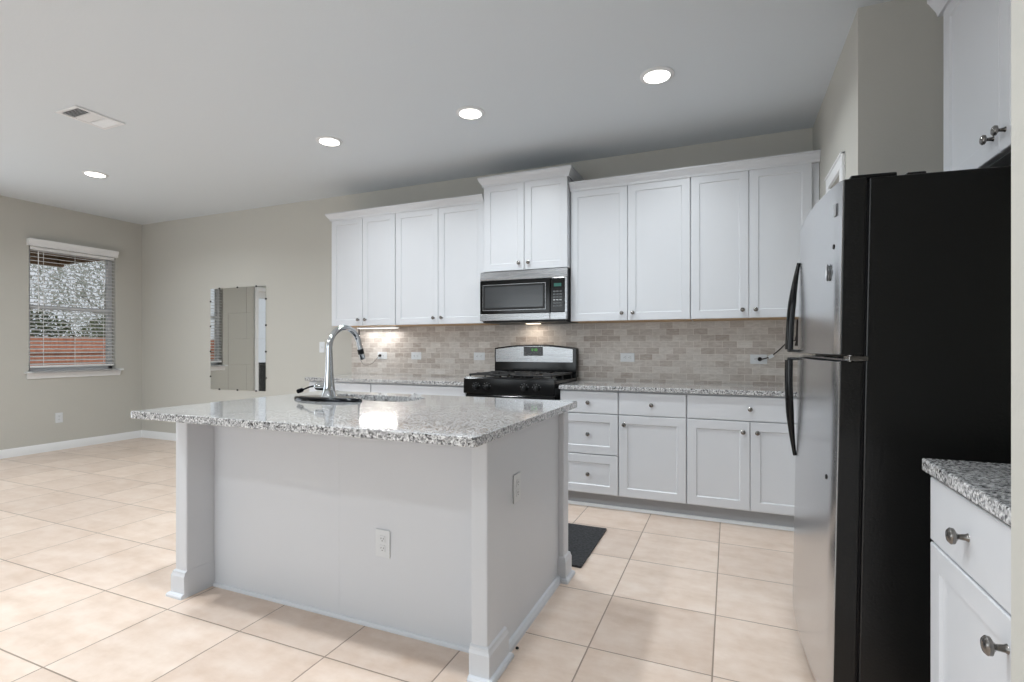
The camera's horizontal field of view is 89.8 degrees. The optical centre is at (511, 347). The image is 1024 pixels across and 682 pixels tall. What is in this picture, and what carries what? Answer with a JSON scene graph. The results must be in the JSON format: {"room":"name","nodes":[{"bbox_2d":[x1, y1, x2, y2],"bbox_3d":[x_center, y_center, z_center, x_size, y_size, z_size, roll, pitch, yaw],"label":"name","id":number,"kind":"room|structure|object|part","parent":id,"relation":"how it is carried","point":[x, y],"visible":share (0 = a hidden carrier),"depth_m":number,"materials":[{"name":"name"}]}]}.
{"room":"kitchen","nodes":[
{"label":"kitchen","id":0,"kind":"room"},
{"bbox_2d":[0,195,141,449],"bbox_3d":[-6.481,-0.211,2.972,0.150,2.767,8.150,0,0,23],"label":"wall","id":1,"kind":"structure","parent":0,"point":[91,406],"depth_m":5.91,"materials":[{"name":"grey paint"}]},
{"bbox_2d":[55,412,62,422],"bbox_3d":[-5.170,0.805,5.863,0.008,0.115,0.072,0,0,23],"label":"wall outlet","id":2,"kind":"object","parent":1,"relation":"attached to","point":[58,416],"visible":1,"depth_m":5.86,"materials":[{"name":"white plastic"}]},
{"bbox_2d":[0,430,141,458],"bbox_3d":[-5.154,1.127,5.896,0.014,0.092,1.730,0,0,23],"label":"baseboard","id":3,"kind":"structure","parent":1,"relation":"attached to","point":[21,451],"depth_m":5.93,"materials":[{"name":"white wood"}]},
{"bbox_2d":[25,249,123,378],"bbox_3d":[-5.140,-0.384,6.035,0.190,1.468,0.960,0,0,23],"label":"window","id":4,"kind":"structure","parent":1,"relation":"in","point":[81,371],"depth_m":6.12,"materials":[{"name":"white plastic"}]},
{"bbox_3d":[-5.197,-0.450,6.046,0.057,0.045,0.783,0,0,23],"label":"meeting rail","id":5,"kind":"part","parent":4,"relation":"part of","materials":[{"name":"white plastic"}]},
{"bbox_2d":[27,238,118,367],"bbox_3d":[-5.113,-0.481,6.001,0.117,1.417,0.885,0,0,23],"label":"window blind","id":6,"kind":"object","parent":4,"relation":"attached to","point":[31,242],"visible":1,"depth_m":5.96,"materials":[{"name":"white plastic"}]},
{"bbox_3d":[-5.232,-0.438,5.735,0.002,1.300,0.004,0,0,23],"label":"ladder cord","id":7,"kind":"part","parent":6,"relation":"part of","materials":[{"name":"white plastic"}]},
{"bbox_3d":[-5.140,0.216,6.022,0.050,0.023,0.839,0,0,23],"label":"rail","id":8,"kind":"part","parent":6,"relation":"part of","materials":[{"name":"white plastic"}]},
{"bbox_3d":[-5.115,0.278,6.024,0.135,0.020,0.960,0,0,23],"label":"sill","id":9,"kind":"part","parent":4,"relation":"part of","materials":[{"name":"white wood"}]},
{"bbox_2d":[0,437,816,681],"bbox_3d":[-2.634,1.232,1.425,8.540,0.120,8.400,0,0,23],"label":"floor","id":10,"kind":"structure","parent":0,"point":[88,533],"depth_m":2.28,"materials":[{"name":"tile"}]},
{"bbox_2d":[309,381,371,391],"bbox_3d":[-1.448,0.743,4.908,0.708,0.860,0.656,0,0,23],"label":"base cabinet","id":11,"kind":"object","parent":10,"relation":"on","point":[339,386],"visible":0.06,"depth_m":4.59,"materials":[{"name":"grey wood"}]},
{"bbox_2d":[166,411,574,681],"bbox_3d":[-0.652,0.742,2.540,1.710,0.861,0.987,0,0,23],"label":"kitchen island","id":12,"kind":"object","parent":10,"relation":"on","point":[292,519],"visible":0.76,"depth_m":2.21,"materials":[{"name":"white wood"}]},
{"bbox_3d":[-1.530,0.742,2.485,0.078,0.861,0.146,0,0,23],"label":"post","id":13,"kind":"part","parent":12,"relation":"part of","materials":[{"name":"white wood"}]},
{"bbox_3d":[-1.106,0.742,2.390,0.782,0.861,0.020,0,0,23],"label":"panel","id":14,"kind":"part","parent":12,"relation":"part of","materials":[{"name":"white wood"}]},
{"bbox_3d":[-0.782,1.165,2.236,1.496,0.016,0.012,0,0,23],"label":"shoe moulding","id":15,"kind":"part","parent":12,"relation":"part of","materials":[{"name":"white wood"}]},
{"bbox_2d":[131,391,576,447],"bbox_3d":[-0.665,0.295,2.454,1.691,0.032,1.170,0,0,23],"label":"island countertop","id":16,"kind":"structure","parent":12,"relation":"on","point":[462,421],"depth_m":2.10,"materials":[{"name":"grey stone"}]},
{"bbox_2d":[294,325,364,401],"bbox_3d":[-0.952,0.079,2.726,0.375,0.401,0.335,0,0,-23],"label":"kitchen faucet","id":17,"kind":"object","parent":16,"relation":"on","point":[329,394],"visible":1,"depth_m":2.70,"materials":[{"name":"silver metal"}]},
{"bbox_3d":[-0.976,0.270,2.715,0.444,0.019,0.164,0,0,23],"label":"deck plate","id":18,"kind":"part","parent":17,"relation":"part of","materials":[{"name":"silver metal"}]},
{"bbox_3d":[-0.916,-0.051,2.810,0.032,0.141,0.252,0,0,26],"label":"spout","id":19,"kind":"part","parent":17,"relation":"part of","materials":[{"name":"silver metal"}]},
{"bbox_2d":[376,528,389,558],"bbox_3d":[-0.537,0.816,2.133,0.072,0.115,0.008,0,0,23],"label":"wall outlet","id":20,"kind":"object","parent":12,"relation":"attached to","point":[382,536],"visible":1,"depth_m":2.13,"materials":[{"name":"white plastic"}]},
{"bbox_2d":[380,535,384,542],"bbox_3d":[-0.538,0.796,2.131,0.028,0.028,0.004,0,0,23],"label":"receptacle","id":21,"kind":"object","parent":20,"relation":"attached to","point":[382,537],"depth_m":2.13,"materials":[{"name":"white plastic"}]},
{"bbox_2d":[380,545,384,551],"bbox_3d":[-0.538,0.835,2.131,0.028,0.028,0.004,0,0,23],"label":"receptacle","id":22,"kind":"object","parent":20,"relation":"attached to","point":[382,547],"depth_m":2.13,"materials":[{"name":"white plastic"}]},
{"bbox_3d":[-0.416,0.742,2.098,0.716,0.861,0.020,0,0,23],"label":"panel","id":23,"kind":"part","parent":12,"relation":"part of","materials":[{"name":"white wood"}]},
{"bbox_3d":[-0.087,0.742,1.874,0.065,0.861,0.146,0,0,23],"label":"post","id":24,"kind":"part","parent":12,"relation":"part of","materials":[{"name":"white wood"}]},
{"bbox_2d":[513,472,520,503],"bbox_3d":[0.021,0.566,2.068,0.008,0.115,0.072,0,0,23],"label":"wall outlet","id":25,"kind":"object","parent":12,"relation":"attached to","point":[517,477],"visible":1,"depth_m":2.06,"materials":[{"name":"white plastic"}]},
{"bbox_3d":[0.089,0.742,2.265,0.020,0.861,0.730,0,0,23],"label":"panel","id":26,"kind":"part","parent":12,"relation":"part of","materials":[{"name":"white wood"}]},
{"bbox_3d":[0.105,1.157,2.252,0.020,0.032,0.720,0,0,23],"label":"shoe moulding","id":27,"kind":"part","parent":12,"relation":"part of","materials":[{"name":"white wood"}]},
{"bbox_3d":[0.239,0.742,2.625,0.080,0.861,0.080,0,0,23],"label":"post","id":28,"kind":"part","parent":12,"relation":"part of","materials":[{"name":"white wood"}]},
{"bbox_2d":[371,383,466,395],"bbox_3d":[-0.689,0.743,4.587,0.942,0.860,0.656,0,0,23],"label":"base cabinet","id":29,"kind":"object","parent":10,"relation":"on","point":[447,390],"visible":0.05,"depth_m":4.31,"materials":[{"name":"grey wood"}]},
{"bbox_2d":[305,374,463,385],"bbox_3d":[-1.028,0.295,4.731,1.682,0.032,0.634,0,0,23],"label":"countertop","id":30,"kind":"structure","parent":29,"relation":"on","point":[362,378],"depth_m":4.58,"materials":[{"name":"grey stone"}]},
{"bbox_2d":[464,345,578,399],"bbox_3d":[0.084,0.544,4.219,0.760,1.136,0.698,0,0,23],"label":"gas range","id":31,"kind":"object","parent":10,"relation":"on","point":[521,371],"visible":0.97,"depth_m":4.22,"materials":[{"name":"black metal"}]},
{"bbox_3d":[-0.026,0.297,3.958,0.760,0.130,0.052,0,0,23],"label":"control panel","id":32,"kind":"part","parent":31,"relation":"part of","materials":[{"name":"black metal"}]},
{"bbox_2d":[466,385,560,399],"bbox_3d":[0.083,0.700,4.216,0.756,0.825,0.692,0,0,23],"label":"oven","id":33,"kind":"object","parent":31,"relation":"in","point":[543,392],"depth_m":3.91,"materials":[{"name":"black metal"}]},
{"bbox_2d":[487,376,576,384],"bbox_3d":[0.086,0.271,4.224,0.760,0.033,0.595,0,0,23],"label":"cooktop","id":34,"kind":"object","parent":31,"relation":"in","point":[491,380],"depth_m":3.94,"materials":[{"name":"black metal"}]},
{"bbox_2d":[568,523,606,567],"bbox_3d":[0.069,1.166,3.183,0.908,0.012,0.617,0,0,23],"label":"floor mat","id":35,"kind":"object","parent":10,"relation":"on","point":[582,539],"visible":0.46,"depth_m":3.08,"materials":[{"name":"rubber"}]},
{"bbox_2d":[560,389,619,509],"bbox_3d":[0.671,0.743,4.011,0.436,0.860,0.656,0,0,23],"label":"base cabinet","id":36,"kind":"object","parent":10,"relation":"on","point":[593,426],"visible":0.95,"depth_m":3.73,"materials":[{"name":"white wood"}]},
{"bbox_3d":[0.560,0.401,3.747,0.428,0.156,0.020,0,0,23],"label":"drawer","id":37,"kind":"part","parent":36,"relation":"part of","materials":[{"name":"grey wood"}]},
{"bbox_3d":[0.560,0.919,3.747,0.428,0.278,0.020,0,0,23],"label":"drawer","id":38,"kind":"part","parent":36,"relation":"part of","materials":[{"name":"grey wood"}]},
{"bbox_3d":[0.560,0.629,3.747,0.428,0.290,0.020,0,0,23],"label":"drawer","id":39,"kind":"part","parent":36,"relation":"part of","materials":[{"name":"grey wood"}]},
{"bbox_3d":[0.580,1.163,3.795,0.436,0.019,0.019,0,0,23],"label":"shoe moulding","id":40,"kind":"part","parent":36,"relation":"part of","materials":[{"name":"white wood"}]},
{"bbox_2d":[619,391,686,517],"bbox_3d":[1.085,0.743,3.836,0.461,0.860,0.656,0,0,23],"label":"base cabinet","id":41,"kind":"object","parent":10,"relation":"on","point":[652,425],"visible":0.99,"depth_m":3.57,"materials":[{"name":"white wood"}]},
{"bbox_3d":[0.973,0.401,3.572,0.453,0.156,0.020,0,0,23],"label":"drawer","id":42,"kind":"part","parent":41,"relation":"part of","materials":[{"name":"grey wood"}]},
{"bbox_3d":[0.973,0.771,3.572,0.453,0.574,0.020,0,0,23],"label":"door","id":43,"kind":"part","parent":41,"relation":"part of","materials":[{"name":"grey wood"}]},
{"bbox_3d":[0.993,1.163,3.620,0.461,0.019,0.019,0,0,23],"label":"shoe moulding","id":44,"kind":"part","parent":41,"relation":"part of","materials":[{"name":"white wood"}]},
{"bbox_2d":[687,393,796,530],"bbox_3d":[1.656,0.743,3.594,0.780,0.860,0.656,0,0,23],"label":"base cabinet","id":45,"kind":"object","parent":10,"relation":"on","point":[741,459],"visible":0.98,"depth_m":3.35,"materials":[{"name":"white wood"}]},
{"bbox_2d":[559,380,796,396],"bbox_3d":[1.261,0.295,3.762,1.720,0.032,0.634,0,0,23],"label":"countertop","id":46,"kind":"structure","parent":45,"relation":"on","point":[602,385],"depth_m":3.64,"materials":[{"name":"grey stone"}]},
{"bbox_3d":[1.366,0.771,3.406,0.384,0.574,0.020,0,0,23],"label":"door","id":47,"kind":"part","parent":45,"relation":"part of","materials":[{"name":"grey wood"}]},
{"bbox_3d":[1.564,1.163,3.378,0.780,0.019,0.019,0,0,23],"label":"shoe moulding","id":48,"kind":"part","parent":45,"relation":"part of","materials":[{"name":"white wood"}]},
{"bbox_3d":[1.544,0.401,3.330,0.772,0.156,0.020,0,0,23],"label":"drawer","id":49,"kind":"part","parent":45,"relation":"part of","materials":[{"name":"grey wood"}]},
{"bbox_3d":[1.723,0.771,3.255,0.384,0.574,0.020,0,0,23],"label":"door","id":50,"kind":"part","parent":45,"relation":"part of","materials":[{"name":"grey wood"}]},
{"bbox_2d":[785,166,1010,681],"bbox_3d":[1.454,0.327,1.815,0.812,1.698,0.793,1,0,21],"label":"refrigerator","id":51,"kind":"object","parent":10,"relation":"on","point":[908,332],"visible":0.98,"depth_m":1.52,"materials":[{"name":"black metal"}]},
{"bbox_3d":[1.208,0.262,2.232,0.043,0.414,0.040,0,0,-9],"label":"door handle","id":52,"kind":"part","parent":51,"relation":"part of","materials":[{"name":"black"}]},
{"bbox_3d":[1.217,-0.177,2.226,0.052,0.374,0.040,1,0,21],"label":"door handle","id":53,"kind":"part","parent":51,"relation":"part of","materials":[{"name":"black metal"}]},
{"bbox_3d":[1.177,0.039,1.925,0.047,0.006,0.750,1,0,21],"label":"door trim","id":54,"kind":"part","parent":51,"relation":"part of","materials":[{"name":"silver metal"}]},
{"bbox_2d":[825,264,828,280],"bbox_3d":[1.025,-0.240,1.670,0.005,0.054,0.057,1,0,22],"label":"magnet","id":55,"kind":"object","parent":51,"relation":"attached to","point":[827,267],"visible":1,"depth_m":1.66,"materials":[{"name":"white metal"}]},
{"bbox_3d":[1.151,0.578,1.935,0.089,1.070,0.790,1,0,21],"label":"door","id":56,"kind":"part","parent":51,"relation":"part of","materials":[{"name":"silver"}]},
{"bbox_3d":[1.165,-0.244,1.930,0.089,0.536,0.790,1,0,21],"label":"freezer door","id":57,"kind":"part","parent":51,"relation":"part of","materials":[{"name":"silver metal"}]},
{"bbox_2d":[931,477,1010,681],"bbox_3d":[1.223,0.743,0.950,0.661,0.860,0.478,0,0,23],"label":"base cabinet","id":58,"kind":"object","parent":10,"relation":"on","point":[971,546],"visible":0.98,"depth_m":1.08,"materials":[{"name":"white wood"}]},
{"bbox_3d":[0.941,0.401,1.086,0.036,0.034,0.034,0,0,23],"label":"knob","id":59,"kind":"part","parent":58,"relation":"part of","materials":[{"name":"silver metal"}]},
{"bbox_2d":[922,458,1010,525],"bbox_3d":[1.234,0.295,0.949,0.640,0.032,0.488,0,0,23],"label":"countertop","id":60,"kind":"structure","parent":58,"relation":"on","point":[987,485],"depth_m":1.09,"materials":[{"name":"grey stone"}]},
{"bbox_3d":[0.967,0.401,1.075,0.020,0.156,0.442,0,0,23],"label":"drawer","id":61,"kind":"part","parent":58,"relation":"part of","materials":[{"name":"grey wood"}]},
{"bbox_3d":[0.967,0.771,1.075,0.020,0.574,0.442,0,0,23],"label":"door","id":62,"kind":"part","parent":58,"relation":"part of","materials":[{"name":"grey wood"}]},
{"bbox_3d":[0.877,0.544,0.933,0.036,0.034,0.034,0,0,23],"label":"knob","id":63,"kind":"part","parent":58,"relation":"part of","materials":[{"name":"silver metal"}]},
{"bbox_2d":[0,0,892,224],"bbox_3d":[-2.634,-1.655,1.425,8.540,0.120,8.400,0,0,23],"label":"ceiling","id":64,"kind":"structure","parent":0,"point":[223,106],"depth_m":3.12,"materials":[{"name":"white paint"}]},
{"bbox_2d":[55,105,124,129],"bbox_3d":[-2.920,-1.589,3.560,0.236,0.011,0.304,0,0,23],"label":"ceiling vent","id":65,"kind":"object","parent":64,"relation":"in","point":[75,112],"visible":1,"depth_m":3.55,"materials":[{"name":"white metal"}]},
{"bbox_2d":[81,170,108,177],"bbox_3d":[-3.833,-1.587,4.723,0.196,0.014,0.196,0,0,23],"label":"recessed light","id":66,"kind":"object","parent":64,"relation":"in","point":[96,174],"visible":1,"depth_m":4.70,"materials":[{"name":"white"}]},
{"bbox_2d":[316,136,342,146],"bbox_3d":[-1.411,-1.587,3.969,0.196,0.014,0.196,0,0,23],"label":"recessed light","id":67,"kind":"object","parent":64,"relation":"in","point":[331,141],"visible":1,"depth_m":3.95,"materials":[{"name":"white plastic"}]},
{"bbox_2d":[456,106,484,119],"bbox_3d":[-0.282,-1.587,3.491,0.196,0.014,0.196,0,0,23],"label":"recessed light","id":68,"kind":"object","parent":64,"relation":"in","point":[466,112],"visible":1,"depth_m":3.47,"materials":[{"name":"white"}]},
{"bbox_2d":[640,66,673,84],"bbox_3d":[0.850,-1.587,3.012,0.196,0.014,0.196,0,0,23],"label":"recessed light","id":69,"kind":"object","parent":64,"relation":"in","point":[660,74],"visible":1,"depth_m":2.99,"materials":[{"name":"white plastic"}]},
{"bbox_2d":[142,128,812,432],"bbox_3d":[-1.295,-0.211,5.283,7.898,2.767,0.150,0,0,23],"label":"wall","id":70,"kind":"structure","parent":0,"point":[286,249],"depth_m":5.81,"materials":[{"name":"grey paint"}]},
{"bbox_2d":[142,430,175,440],"bbox_3d":[-3.255,1.127,6.024,3.410,0.092,0.014,0,0,23],"label":"baseboard","id":71,"kind":"structure","parent":70,"relation":"attached to","point":[145,434],"depth_m":6.54,"materials":[{"name":"white wood"}]},
{"bbox_2d":[210,285,266,391],"bbox_3d":[-3.212,-0.100,6.006,0.928,1.221,0.012,0,0,23],"label":"wall mirror","id":72,"kind":"object","parent":70,"relation":"attached to","point":[232,345],"visible":1,"depth_m":6.00,"materials":[{"name":"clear mirror"}]},
{"bbox_2d":[319,342,324,352],"bbox_3d":[-2.041,0.001,5.509,0.072,0.115,0.016,0,0,23],"label":"light switch","id":73,"kind":"object","parent":70,"relation":"attached to","point":[321,344],"visible":1,"depth_m":5.51,"materials":[{"name":"white plastic"}]},
{"bbox_2d":[332,214,413,327],"bbox_3d":[-1.369,-0.726,5.035,0.755,1.044,0.362,0,0,23],"label":"upper cabinet","id":74,"kind":"object","parent":70,"relation":"attached to","point":[363,249],"visible":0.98,"depth_m":4.89,"materials":[{"name":"grey wood"}]},
{"bbox_3d":[-1.597,-0.726,4.980,0.373,1.040,0.020,0,0,23],"label":"door","id":75,"kind":"part","parent":74,"relation":"part of","materials":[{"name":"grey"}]},
{"bbox_2d":[357,326,398,328],"bbox_3d":[-1.335,-0.195,5.110,0.480,0.016,0.050,0,0,23],"label":"light","id":76,"kind":"object","parent":74,"relation":"attached to","point":[387,326],"visible":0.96,"depth_m":5.10,"materials":[{"name":"white plastic"}]},
{"bbox_3d":[-1.250,-0.726,4.833,0.373,1.040,0.020,0,0,23],"label":"door","id":77,"kind":"part","parent":74,"relation":"part of","materials":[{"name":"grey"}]},
{"bbox_2d":[325,194,483,221],"bbox_3d":[-0.971,-1.270,4.862,1.712,0.067,0.372,0,0,23],"label":"crown molding","id":78,"kind":"structure","parent":74,"relation":"attached to","point":[477,198],"depth_m":4.67,"materials":[{"name":"grey wood"}]},
{"bbox_2d":[396,203,498,325],"bbox_3d":[-0.600,-0.726,4.709,0.915,1.044,0.362,0,0,23],"label":"upper cabinet","id":79,"kind":"object","parent":70,"relation":"attached to","point":[440,251],"visible":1,"depth_m":4.57,"materials":[{"name":"grey wood"}]},
{"bbox_3d":[-0.865,-0.726,4.670,0.453,1.040,0.020,0,0,23],"label":"door","id":80,"kind":"part","parent":79,"relation":"part of","materials":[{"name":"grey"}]},
{"bbox_3d":[-0.445,-0.726,4.492,0.453,1.040,0.020,0,0,23],"label":"door","id":81,"kind":"part","parent":79,"relation":"part of","materials":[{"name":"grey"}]},
{"bbox_2d":[484,176,572,272],"bbox_3d":[0.168,-0.996,4.354,0.737,0.730,0.416,0,0,23],"label":"upper cabinet","id":82,"kind":"object","parent":70,"relation":"attached to","point":[527,225],"visible":0.98,"depth_m":4.18,"materials":[{"name":"grey wood"}]},
{"bbox_3d":[-0.066,-0.996,4.272,0.364,0.726,0.020,0,0,23],"label":"door","id":83,"kind":"part","parent":82,"relation":"part of","materials":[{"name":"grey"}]},
{"bbox_2d":[480,267,575,324],"bbox_3d":[0.159,-0.416,4.352,0.756,0.426,0.422,0,0,23],"label":"microwave oven","id":84,"kind":"object","parent":82,"relation":"attached to","point":[535,296],"visible":0.95,"depth_m":4.15,"materials":[{"name":"silver metal"}]},
{"bbox_3d":[0.021,-0.247,4.204,0.617,0.056,0.033,0,0,23],"label":"panel","id":85,"kind":"part","parent":84,"relation":"part of","materials":[{"name":"silver metal"}]},
{"bbox_3d":[0.022,-0.414,4.205,0.619,0.275,0.031,0,0,23],"label":"door","id":86,"kind":"part","parent":84,"relation":"part of","materials":[{"name":"black glass"}]},
{"bbox_3d":[0.086,-0.592,4.179,0.756,0.075,0.029,0,0,23],"label":"vent panel","id":87,"kind":"part","parent":84,"relation":"part of","materials":[{"name":"silver metal"}]},
{"bbox_3d":[0.364,-0.414,4.060,0.116,0.275,0.031,0,0,23],"label":"control panel","id":88,"kind":"part","parent":84,"relation":"part of","materials":[{"name":"black"}]},
{"bbox_3d":[0.371,-0.247,4.056,0.135,0.056,0.033,0,0,23],"label":"panel","id":89,"kind":"part","parent":84,"relation":"part of","materials":[{"name":"silver metal"}]},
{"bbox_3d":[0.427,-0.414,4.035,0.015,0.275,0.027,0,0,23],"label":"trim","id":90,"kind":"part","parent":84,"relation":"part of","materials":[{"name":"silver metal"}]},
{"bbox_2d":[477,165,583,187],"bbox_3d":[0.167,-1.385,4.352,0.819,0.072,0.425,0,0,23],"label":"crown molding","id":91,"kind":"structure","parent":82,"relation":"attached to","point":[570,171],"depth_m":4.16,"materials":[{"name":"grey wood"}]},
{"bbox_3d":[0.272,-0.996,4.129,0.364,0.726,0.020,0,0,23],"label":"door","id":92,"kind":"part","parent":82,"relation":"part of","materials":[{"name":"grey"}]},
{"bbox_2d":[352,319,812,384],"bbox_3d":[0.256,0.038,4.539,4.178,0.482,0.010,0,0,23],"label":"tile backsplash","id":93,"kind":"structure","parent":70,"relation":"attached to","point":[690,351],"depth_m":4.27,"materials":[{"name":"beige tile"}]},
{"bbox_2d":[378,352,386,358],"bbox_3d":[-1.312,0.085,5.192,0.115,0.072,0.008,0,0,23],"label":"wall outlet","id":94,"kind":"object","parent":93,"relation":"attached to","point":[383,354],"visible":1,"depth_m":5.18,"materials":[{"name":"white plastic"}]},
{"bbox_2d":[411,352,420,359],"bbox_3d":[-0.939,0.085,5.034,0.115,0.072,0.008,0,0,23],"label":"wall outlet","id":95,"kind":"object","parent":93,"relation":"attached to","point":[414,355],"visible":1,"depth_m":5.03,"materials":[{"name":"white plastic"}]},
{"bbox_2d":[474,352,484,359],"bbox_3d":[-0.304,0.085,4.765,0.115,0.072,0.008,0,0,23],"label":"wall outlet","id":96,"kind":"object","parent":93,"relation":"attached to","point":[477,355],"visible":1,"depth_m":4.76,"materials":[{"name":"white plastic"}]},
{"bbox_2d":[620,353,634,361],"bbox_3d":[0.951,0.085,4.233,0.115,0.072,0.008,0,0,23],"label":"wall outlet","id":97,"kind":"object","parent":93,"relation":"attached to","point":[624,357],"visible":1,"depth_m":4.23,"materials":[{"name":"white plastic"}]},
{"bbox_2d":[750,354,766,363],"bbox_3d":[1.850,0.089,3.853,0.115,0.072,0.008,0,0,23],"label":"wall outlet","id":98,"kind":"object","parent":93,"relation":"attached to","point":[753,357],"visible":1,"depth_m":3.85,"materials":[{"name":"white plastic"}]},
{"bbox_2d":[571,178,692,322],"bbox_3d":[0.941,-0.726,4.056,0.908,1.044,0.362,0,0,23],"label":"upper cabinet","id":99,"kind":"object","parent":70,"relation":"attached to","point":[631,244],"visible":1,"depth_m":3.91,"materials":[{"name":"grey wood"}]},
{"bbox_3d":[0.678,-0.726,4.017,0.449,1.040,0.020,0,0,23],"label":"door","id":100,"kind":"part","parent":99,"relation":"part of","materials":[{"name":"grey wood"}]},
{"bbox_3d":[1.095,-0.726,3.840,0.449,1.040,0.020,0,0,23],"label":"door","id":101,"kind":"part","parent":99,"relation":"part of","materials":[{"name":"grey wood"}]},
{"bbox_2d":[569,150,820,191],"bbox_3d":[1.316,-1.270,3.894,1.724,0.067,0.372,0,0,23],"label":"crown molding","id":102,"kind":"structure","parent":99,"relation":"attached to","point":[812,157],"depth_m":3.69,"materials":[{"name":"grey wood"}]},
{"bbox_2d":[691,163,818,320],"bbox_3d":[1.734,-0.726,3.720,0.816,1.044,0.362,0,0,23],"label":"upper cabinet","id":103,"kind":"object","parent":70,"relation":"attached to","point":[746,226],"visible":0.97,"depth_m":3.59,"materials":[{"name":"grey wood"}]},
{"bbox_3d":[1.483,-0.726,3.676,0.382,1.040,0.020,0,0,23],"label":"door","id":104,"kind":"part","parent":103,"relation":"part of","materials":[{"name":"grey wood"}]},
{"bbox_2d":[757,319,797,360],"bbox_3d":[1.959,-0.049,3.777,0.278,0.308,0.045,0,0,23],"label":"power cord","id":105,"kind":"object","parent":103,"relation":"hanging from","point":[796,336],"visible":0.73,"depth_m":3.75,"materials":[{"name":"black plastic"}]},
{"bbox_3d":[1.839,-0.726,3.525,0.383,1.040,0.020,0,0,23],"label":"door","id":106,"kind":"part","parent":103,"relation":"part of","materials":[{"name":"grey wood"}]},
{"bbox_2d":[813,0,942,354],"bbox_3d":[2.219,-0.211,2.939,0.682,2.767,1.427,0,0,23],"label":"wall","id":107,"kind":"structure","parent":0,"point":[882,104],"depth_m":2.37,"materials":[{"name":"grey paint"}]},
{"bbox_2d":[825,151,844,192],"bbox_3d":[1.858,0.075,2.884,0.109,2.195,0.480,0,0,23],"label":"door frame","id":108,"kind":"structure","parent":107,"relation":"in","point":[838,168],"depth_m":2.80,"materials":[{"name":"white wood"}]},
{"bbox_2d":[1011,0,1023,681],"bbox_3d":[1.105,-0.211,0.664,0.660,2.767,0.134,0,0,23],"label":"wall","id":109,"kind":"structure","parent":0,"point":[1017,6],"depth_m":0.83,"materials":[{"name":"grey paint"}]},
{"bbox_3d":[0.875,-0.211,-0.917,0.150,2.767,6.723,0,0,23],"label":"wall","id":110,"kind":"structure","parent":0,"visible":0},
{"bbox_2d":[927,0,1010,170],"bbox_3d":[1.516,-0.952,1.293,0.390,0.752,1.296,0,0,23],"label":"upper cabinet","id":111,"kind":"object","parent":110,"relation":"attached to","point":[976,33],"visible":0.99,"depth_m":1.69,"materials":[{"name":"grey wood"}]},
{"bbox_3d":[1.360,-1.292,1.359,0.052,0.072,1.296,0,0,23],"label":"crown","id":112,"kind":"part","parent":111,"relation":"part of","materials":[{"name":"grey wood"}]},
{"bbox_3d":[1.448,-0.633,1.567,0.032,0.030,0.030,0,0,23],"label":"knob","id":113,"kind":"part","parent":111,"relation":"part of","materials":[{"name":"silver metal"}]},
{"bbox_3d":[1.420,-0.633,1.499,0.032,0.030,0.030,0,0,23],"label":"knob","id":114,"kind":"part","parent":111,"relation":"part of","materials":[{"name":"silver metal"}]},
{"bbox_3d":[1.373,-0.921,1.323,0.020,0.688,0.432,0,0,23],"label":"door","id":115,"kind":"part","parent":111,"relation":"part of","materials":[{"name":"grey wood"}]},
{"label":"outside","id":116,"kind":"structure","parent":0,"visible":0},
{"bbox_3d":[-16.883,1.423,12.887,26.720,0.200,34.000,0,0,23],"label":"ground","id":117,"kind":"structure","parent":116,"visible":0},
{"bbox_2d":[30,301,79,336],"bbox_3d":[-12.702,-0.103,12.403,3.634,2.867,3.582,0,0,23],"label":"bush","id":118,"kind":"object","parent":117,"relation":"on","point":[31,312],"visible":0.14,"depth_m":12.89,"materials":[{"name":"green plant"}]},
{"bbox_2d":[30,251,98,266],"bbox_3d":[-7.426,-0.128,5.625,3.600,2.900,5.800,0,0,23],"label":"patio cover","id":119,"kind":"object","parent":117,"relation":"on","point":[35,253],"visible":0.21,"depth_m":8.66,"materials":[{"name":"brown wood"}]},
{"bbox_2d":[30,261,104,336],"bbox_3d":[-15.198,-1.839,19.145,4.834,6.327,4.845,0,0,23],"label":"tree","id":120,"kind":"object","parent":117,"relation":"on","point":[83,264],"visible":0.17,"depth_m":18.20,"materials":[{"name":"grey plant"}]},
{"bbox_2d":[30,336,104,365],"bbox_3d":[-9.308,0.544,12.402,0.070,1.556,19.013,0,0,23],"label":"wooden fence","id":121,"kind":"object","parent":117,"relation":"on","point":[37,339],"visible":0.06,"depth_m":11.31,"materials":[{"name":"brown wood"}]},
{"bbox_2d":[77,316,104,336],"bbox_3d":[-11.259,0.071,15.803,3.555,2.517,3.533,0,0,23],"label":"bush","id":122,"kind":"object","parent":117,"relation":"on","point":[93,322],"visible":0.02,"depth_m":14.72,"materials":[{"name":"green plant"}]}
]}

